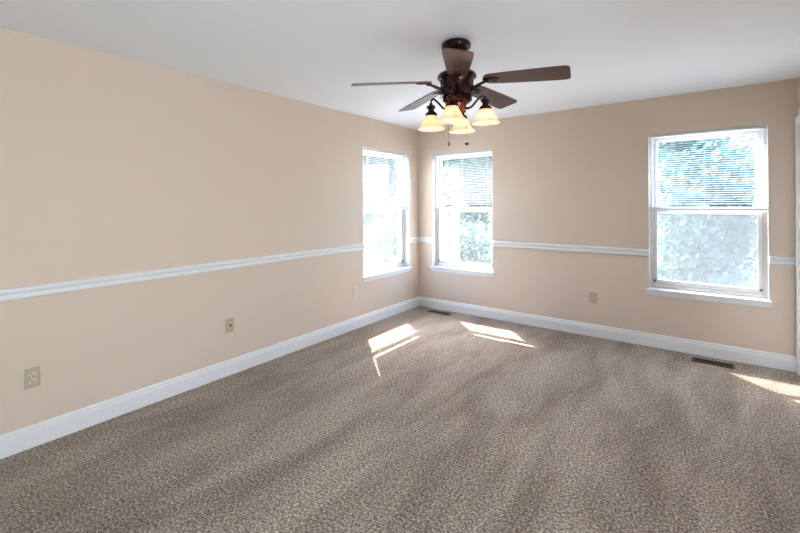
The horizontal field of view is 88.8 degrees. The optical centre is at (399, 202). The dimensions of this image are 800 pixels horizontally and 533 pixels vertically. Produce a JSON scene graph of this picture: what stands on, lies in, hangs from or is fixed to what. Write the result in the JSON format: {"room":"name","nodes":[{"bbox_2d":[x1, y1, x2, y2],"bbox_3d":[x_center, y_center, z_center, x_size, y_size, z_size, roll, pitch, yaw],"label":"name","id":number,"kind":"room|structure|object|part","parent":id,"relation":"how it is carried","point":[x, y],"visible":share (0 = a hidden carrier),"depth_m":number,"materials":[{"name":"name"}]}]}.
{"room":"empty bedroom","nodes":[
{"label":"empty bedroom","id":0,"kind":"room"},
{"bbox_2d":[0,27,418,434],"bbox_3d":[-1.538,0.219,3.420,0.170,2.440,6.090,0,0,37],"label":"wall","id":1,"kind":"structure","parent":0,"point":[110,164],"depth_m":2.97,"materials":[{"name":"beige paint"}]},
{"bbox_2d":[25,366,40,388],"bbox_3d":[-2.172,1.034,2.416,0.010,0.117,0.071,0,0,37],"label":"wall outlet","id":2,"kind":"object","parent":1,"relation":"attached to","point":[32,375],"visible":1,"depth_m":2.41,"materials":[{"name":"beige plastic"}]},
{"bbox_2d":[29,371,36,376],"bbox_3d":[-2.170,1.014,2.414,0.003,0.034,0.034,0,0,37],"label":"receptacle","id":3,"kind":"object","parent":2,"relation":"attached to","point":[31,373],"depth_m":2.41,"materials":[{"name":"grey plastic"}]},
{"bbox_2d":[29,378,36,383],"bbox_3d":[-2.170,1.053,2.414,0.003,0.034,0.034,0,0,37],"label":"receptacle","id":4,"kind":"object","parent":2,"relation":"attached to","point":[31,380],"depth_m":2.41,"materials":[{"name":"grey plastic"}]},
{"bbox_2d":[0,244,364,301],"bbox_3d":[-1.800,0.519,2.906,0.024,0.068,4.610,0,0,37],"label":"trim","id":5,"kind":"structure","parent":1,"relation":"attached to","point":[21,292],"depth_m":2.92,"materials":[{"name":"white paint"}]},
{"bbox_2d":[0,296,418,458],"bbox_3d":[-1.456,1.372,3.364,0.016,0.129,5.750,0,0,37],"label":"baseboard","id":6,"kind":"structure","parent":1,"relation":"attached to","point":[14,442],"depth_m":3.01,"materials":[{"name":"white paint"}]},
{"bbox_2d":[226,318,233,332],"bbox_3d":[-1.417,1.026,3.418,0.016,0.117,0.071,0,0,37],"label":"outlet","id":7,"kind":"object","parent":1,"relation":"attached to","point":[229,322],"visible":1,"depth_m":3.41,"materials":[{"name":"beige plastic"}]},
{"bbox_2d":[353,287,357,297],"bbox_3d":[-0.507,1.021,4.638,0.009,0.117,0.071,0,0,37],"label":"wall outlet","id":8,"kind":"object","parent":1,"relation":"attached to","point":[355,292],"visible":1,"depth_m":4.63,"materials":[{"name":"beige plastic"}]},
{"bbox_2d":[362,147,411,281],"bbox_3d":[-0.216,0.132,5.169,0.208,1.577,0.970,0,0,37],"label":"window","id":9,"kind":"structure","parent":1,"relation":"in","point":[402,265],"depth_m":5.51,"materials":[{"name":"white"}]},
{"bbox_3d":[-0.283,0.480,5.230,0.009,0.737,0.866,0,0,37],"label":"screen frame","id":10,"kind":"part","parent":9,"relation":"part of","materials":[{"name":"white plastic"}]},
{"bbox_3d":[-0.269,-0.259,5.216,0.028,0.730,0.870,0,0,37],"label":"sash","id":11,"kind":"part","parent":9,"relation":"part of","materials":[{"name":"white plastic"}]},
{"bbox_3d":[-0.227,0.447,5.188,0.036,0.767,0.870,0,0,37],"label":"sash","id":12,"kind":"part","parent":9,"relation":"part of","materials":[{"name":"white plastic"}]},
{"bbox_2d":[363,148,407,210],"bbox_3d":[-0.167,-0.223,5.170,0.038,0.857,0.874,0,0,37],"label":"mini blind","id":13,"kind":"object","parent":9,"relation":"attached to","point":[366,149],"visible":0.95,"depth_m":5.11,"materials":[{"name":"white plastic"}]},
{"bbox_3d":[-0.169,0.081,5.173,0.024,0.014,0.870,0,0,37],"label":"rail","id":14,"kind":"part","parent":13,"relation":"part of","materials":[{"name":"white plastic"}]},
{"bbox_3d":[-0.172,0.869,5.139,0.108,0.020,0.970,0,0,37],"label":"sill","id":15,"kind":"part","parent":9,"relation":"part of","materials":[{"name":"white paint"}]},
{"bbox_2d":[410,237,418,242],"bbox_3d":[0.203,0.506,5.578,0.024,0.068,0.210,0,0,37],"label":"trim","id":16,"kind":"structure","parent":1,"relation":"attached to","point":[414,239],"depth_m":5.56,"materials":[{"name":"white paint"}]},
{"bbox_2d":[0,306,799,532],"bbox_3d":[0.063,1.504,2.227,4.150,0.150,6.090,0,0,37],"label":"floor","id":17,"kind":"structure","parent":0,"point":[414,420],"depth_m":2.40,"materials":[{"name":"carpet"}]},
{"bbox_2d":[427,310,451,314],"bbox_3d":[0.510,1.423,5.300,0.315,0.006,0.095,0,0,37],"label":"floor vent","id":18,"kind":"object","parent":17,"relation":"in","point":[432,311],"visible":1,"depth_m":5.30,"materials":[{"name":"brown metal"}]},
{"bbox_2d":[691,357,734,368],"bbox_3d":[2.751,1.408,3.595,0.300,0.006,0.115,0,0,37],"label":"floor vent","id":19,"kind":"object","parent":17,"relation":"in","point":[694,359],"visible":1,"depth_m":3.59,"materials":[{"name":"brown metal"}]},
{"bbox_2d":[0,0,799,129],"bbox_3d":[0.046,-1.086,2.227,4.150,0.150,6.090,0,0,37],"label":"ceiling","id":20,"kind":"structure","parent":0,"point":[308,51],"depth_m":2.56,"materials":[{"name":"white paint"}]},
{"bbox_2d":[351,37,570,145],"bbox_3d":[0.392,-0.687,2.586,1.281,0.652,1.265,-1,0,37],"label":"ceiling fan","id":21,"kind":"object","parent":20,"relation":"hanging from","point":[457,89],"visible":1,"depth_m":2.49,"materials":[{"name":"brown wood"}]},
{"bbox_3d":[-0.047,-0.730,2.499,0.497,0.006,0.154,-5,13,-10],"label":"blade","id":22,"kind":"part","parent":21,"relation":"part of","materials":[{"name":"brown wood"}]},
{"bbox_3d":[0.163,-0.733,2.937,0.154,0.006,0.497,-15,3,-29],"label":"blade","id":23,"kind":"part","parent":21,"relation":"part of","materials":[{"name":"brown wood"}]},
{"bbox_3d":[0.199,-0.511,2.599,0.177,0.088,0.177,-1,0,37],"label":"lamp shade","id":24,"kind":"part","parent":21,"relation":"part of","materials":[{"name":"white glass"}]},
{"bbox_3d":[0.256,-0.625,2.587,0.136,0.086,0.028,0,0,5],"label":"light arm","id":25,"kind":"part","parent":21,"relation":"part of","materials":[{"name":"brown metal"}]},
{"bbox_3d":[0.305,-0.525,2.405,0.177,0.088,0.177,-1,0,37],"label":"lamp shade","id":26,"kind":"part","parent":21,"relation":"part of","materials":[{"name":"white glass"}]},
{"bbox_3d":[0.304,-0.736,2.164,0.154,0.006,0.497,11,5,7],"label":"blade","id":27,"kind":"part","parent":21,"relation":"part of","materials":[{"name":"brown wood"}]},
{"bbox_3d":[0.416,-0.521,2.747,0.177,0.088,0.177,-1,0,37],"label":"lamp shade","id":28,"kind":"part","parent":21,"relation":"part of","materials":[{"name":"white glass"}]},
{"bbox_3d":[0.469,-0.629,2.557,0.141,0.088,0.028,0,0,6],"label":"light arm","id":29,"kind":"part","parent":21,"relation":"part of","materials":[{"name":"brown metal"}]},
{"bbox_3d":[0.533,-0.539,2.543,0.177,0.088,0.177,-1,0,37],"label":"lamp shade","id":30,"kind":"part","parent":21,"relation":"part of","materials":[{"name":"white glass"}]},
{"bbox_3d":[0.644,-0.743,2.872,0.154,0.006,0.497,-17,-15,42],"label":"blade","id":31,"kind":"part","parent":21,"relation":"part of","materials":[{"name":"brown wood"}]},
{"bbox_3d":[0.731,-0.744,2.395,0.497,0.006,0.154,3,-10,26],"label":"blade","id":32,"kind":"part","parent":21,"relation":"part of","materials":[{"name":"brown wood"}]},
{"bbox_2d":[418,78,797,359],"bbox_3d":[1.898,0.197,4.544,3.980,2.440,0.170,0,0,37],"label":"wall","id":33,"kind":"structure","parent":0,"point":[577,176],"depth_m":4.27,"materials":[{"name":"beige paint"}]},
{"bbox_2d":[419,237,431,242],"bbox_3d":[0.350,0.505,5.584,0.204,0.068,0.024,0,0,37],"label":"trim","id":34,"kind":"structure","parent":33,"relation":"attached to","point":[421,239],"depth_m":5.58,"materials":[{"name":"white paint"}]},
{"bbox_2d":[430,149,493,276],"bbox_3d":[0.826,0.125,5.336,0.916,1.577,0.208,0,0,37],"label":"window","id":35,"kind":"structure","parent":33,"relation":"in","point":[469,268],"depth_m":5.48,"materials":[{"name":"white"}]},
{"bbox_3d":[0.801,0.863,5.296,0.916,0.020,0.108,0,0,37],"label":"sill","id":36,"kind":"part","parent":35,"relation":"part of","materials":[{"name":"white paint"}]},
{"bbox_2d":[433,149,491,217],"bbox_3d":[0.806,-0.230,5.298,0.868,0.857,0.038,0,0,37],"label":"mini blind","id":37,"kind":"object","parent":35,"relation":"attached to","point":[490,150],"visible":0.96,"depth_m":5.29,"materials":[{"name":"white plastic"}]},
{"bbox_3d":[0.810,0.075,5.302,0.864,0.014,0.024,0,0,37],"label":"rail","id":38,"kind":"part","parent":37,"relation":"part of","materials":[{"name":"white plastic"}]},
{"bbox_3d":[0.871,-0.267,5.385,0.816,0.730,0.028,0,0,37],"label":"sash","id":39,"kind":"part","parent":35,"relation":"part of","materials":[{"name":"white plastic"}]},
{"bbox_3d":[0.848,0.440,5.348,0.816,0.767,0.036,0,0,37],"label":"sash","id":40,"kind":"part","parent":35,"relation":"part of","materials":[{"name":"white plastic"}]},
{"bbox_3d":[0.890,0.472,5.404,0.812,0.737,0.009,0,0,37],"label":"screen frame","id":41,"kind":"part","parent":35,"relation":"part of","materials":[{"name":"white plastic"}]},
{"bbox_2d":[492,241,648,255],"bbox_3d":[1.788,0.495,4.507,1.637,0.068,0.024,0,0,37],"label":"trim","id":42,"kind":"structure","parent":33,"relation":"attached to","point":[575,248],"depth_m":4.42,"materials":[{"name":"white paint"}]},
{"bbox_2d":[589,292,595,302],"bbox_3d":[2.040,1.004,4.329,0.071,0.117,0.009,0,0,37],"label":"wall outlet","id":43,"kind":"object","parent":33,"relation":"attached to","point":[592,295],"visible":1,"depth_m":4.33,"materials":[{"name":"beige plastic"}]},
{"bbox_2d":[419,297,796,371],"bbox_3d":[1.780,1.351,4.522,3.774,0.129,0.016,0,0,37],"label":"baseboard","id":44,"kind":"structure","parent":33,"relation":"attached to","point":[719,351],"depth_m":4.11,"materials":[{"name":"white paint"}]},
{"bbox_2d":[645,124,771,307],"bbox_3d":[2.841,0.112,3.825,0.926,1.577,0.208,0,0,37],"label":"window","id":45,"kind":"structure","parent":33,"relation":"in","point":[757,297],"depth_m":3.78,"materials":[{"name":"white"}]},
{"bbox_3d":[2.904,0.458,3.894,0.822,0.737,0.009,0,0,37],"label":"screen frame","id":46,"kind":"part","parent":45,"relation":"part of","materials":[{"name":"white plastic"}]},
{"bbox_3d":[2.885,-0.280,3.875,0.826,0.730,0.028,0,0,37],"label":"sash","id":47,"kind":"part","parent":45,"relation":"part of","materials":[{"name":"white plastic"}]},
{"bbox_2d":[649,125,767,221],"bbox_3d":[2.821,-0.243,3.788,0.878,0.857,0.038,0,0,37],"label":"mini blind","id":48,"kind":"object","parent":45,"relation":"attached to","point":[756,208],"visible":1,"depth_m":3.77,"materials":[{"name":"white plastic"}]},
{"bbox_3d":[2.536,-0.291,4.007,0.002,0.707,0.029,0,0,37],"label":"ladder cord","id":49,"kind":"part","parent":48,"relation":"part of","materials":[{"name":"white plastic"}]},
{"bbox_3d":[2.825,0.061,3.792,0.874,0.014,0.024,0,0,37],"label":"rail","id":50,"kind":"part","parent":48,"relation":"part of","materials":[{"name":"white plastic"}]},
{"bbox_3d":[3.110,-0.295,3.577,0.002,0.707,0.029,0,0,37],"label":"ladder cord","id":51,"kind":"part","parent":48,"relation":"part of","materials":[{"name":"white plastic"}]},
{"bbox_3d":[2.816,0.850,3.785,0.926,0.020,0.108,0,0,37],"label":"sill","id":52,"kind":"part","parent":45,"relation":"part of","materials":[{"name":"white paint"}]},
{"bbox_3d":[2.862,0.427,3.838,0.826,0.767,0.036,0,0,37],"label":"sash","id":53,"kind":"part","parent":45,"relation":"part of","materials":[{"name":"glass"}]},
{"bbox_2d":[769,256,795,264],"bbox_3d":[3.217,0.486,3.436,0.163,0.068,0.024,0,0,37],"label":"trim","id":54,"kind":"structure","parent":33,"relation":"attached to","point":[781,260],"depth_m":3.43,"materials":[{"name":"white paint"}]},
{"bbox_2d":[798,76,799,114],"bbox_3d":[1.596,0.199,0.965,0.170,2.440,5.920,0,0,37],"label":"wall","id":55,"kind":"structure","parent":0,"point":[799,76],"depth_m":3.34,"materials":[{"name":"beige paint"}]},
{"bbox_2d":[795,114,799,374],"bbox_3d":[3.009,0.353,2.972,0.109,2.108,0.990,0,0,37],"label":"door","id":56,"kind":"structure","parent":55,"relation":"in","point":[797,119],"depth_m":3.33,"materials":[{"name":"white paint"}]},
{"label":"outside","id":57,"kind":"structure","parent":0,"visible":0},
{"bbox_2d":[363,213,757,287],"bbox_3d":[9.263,2.018,17.672,90.000,0.200,90.000,0,0,37],"label":"ground","id":58,"kind":"structure","parent":57,"point":[445,226],"depth_m":14.59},
{"bbox_2d":[363,155,396,246],"bbox_3d":[-1.265,-0.627,17.925,4.061,5.338,4.756,0,0,37],"label":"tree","id":59,"kind":"object","parent":58,"relation":"on","point":[368,218],"visible":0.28,"depth_m":17.25,"materials":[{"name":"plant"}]},
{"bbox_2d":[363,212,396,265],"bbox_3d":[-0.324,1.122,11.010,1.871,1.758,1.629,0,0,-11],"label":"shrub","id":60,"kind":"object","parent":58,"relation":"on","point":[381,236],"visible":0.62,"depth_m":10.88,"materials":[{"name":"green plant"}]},
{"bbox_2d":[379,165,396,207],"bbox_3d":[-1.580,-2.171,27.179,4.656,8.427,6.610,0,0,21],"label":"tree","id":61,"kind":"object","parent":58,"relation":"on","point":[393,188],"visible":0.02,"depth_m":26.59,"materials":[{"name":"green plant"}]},
{"bbox_2d":[442,220,490,263],"bbox_3d":[1.594,1.171,9.672,1.580,1.620,1.653,0,0,26],"label":"shrub","id":62,"kind":"object","parent":58,"relation":"on","point":[469,246],"visible":0.7,"depth_m":9.53,"materials":[{"name":"green plant"}]},
{"bbox_2d":[442,156,491,252],"bbox_3d":[2.846,-1.116,14.964,4.796,6.262,4.678,0,0,-28],"label":"tree","id":63,"kind":"object","parent":58,"relation":"on","point":[472,216],"visible":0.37,"depth_m":14.11,"materials":[{"name":"green plant"}]},
{"bbox_2d":[444,168,489,236],"bbox_3d":[4.751,-2.361,22.958,5.605,8.723,4.837,0,0,37],"label":"tree","id":64,"kind":"object","parent":58,"relation":"on","point":[449,175],"visible":0.02,"depth_m":23.26,"materials":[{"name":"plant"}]},
{"bbox_2d":[657,139,756,230],"bbox_3d":[12.444,-2.590,18.678,6.183,9.078,5.178,0,0,37],"label":"tree","id":65,"kind":"object","parent":58,"relation":"on","point":[667,152],"visible":0.02,"depth_m":17.89,"materials":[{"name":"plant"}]},
{"bbox_2d":[657,135,757,285],"bbox_3d":[7.811,-0.778,10.484,4.771,5.496,4.202,0,0,37],"label":"window glass","id":66,"kind":"object","parent":58,"relation":"on","point":[685,248],"visible":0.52,"depth_m":9.89,"materials":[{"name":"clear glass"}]}
]}

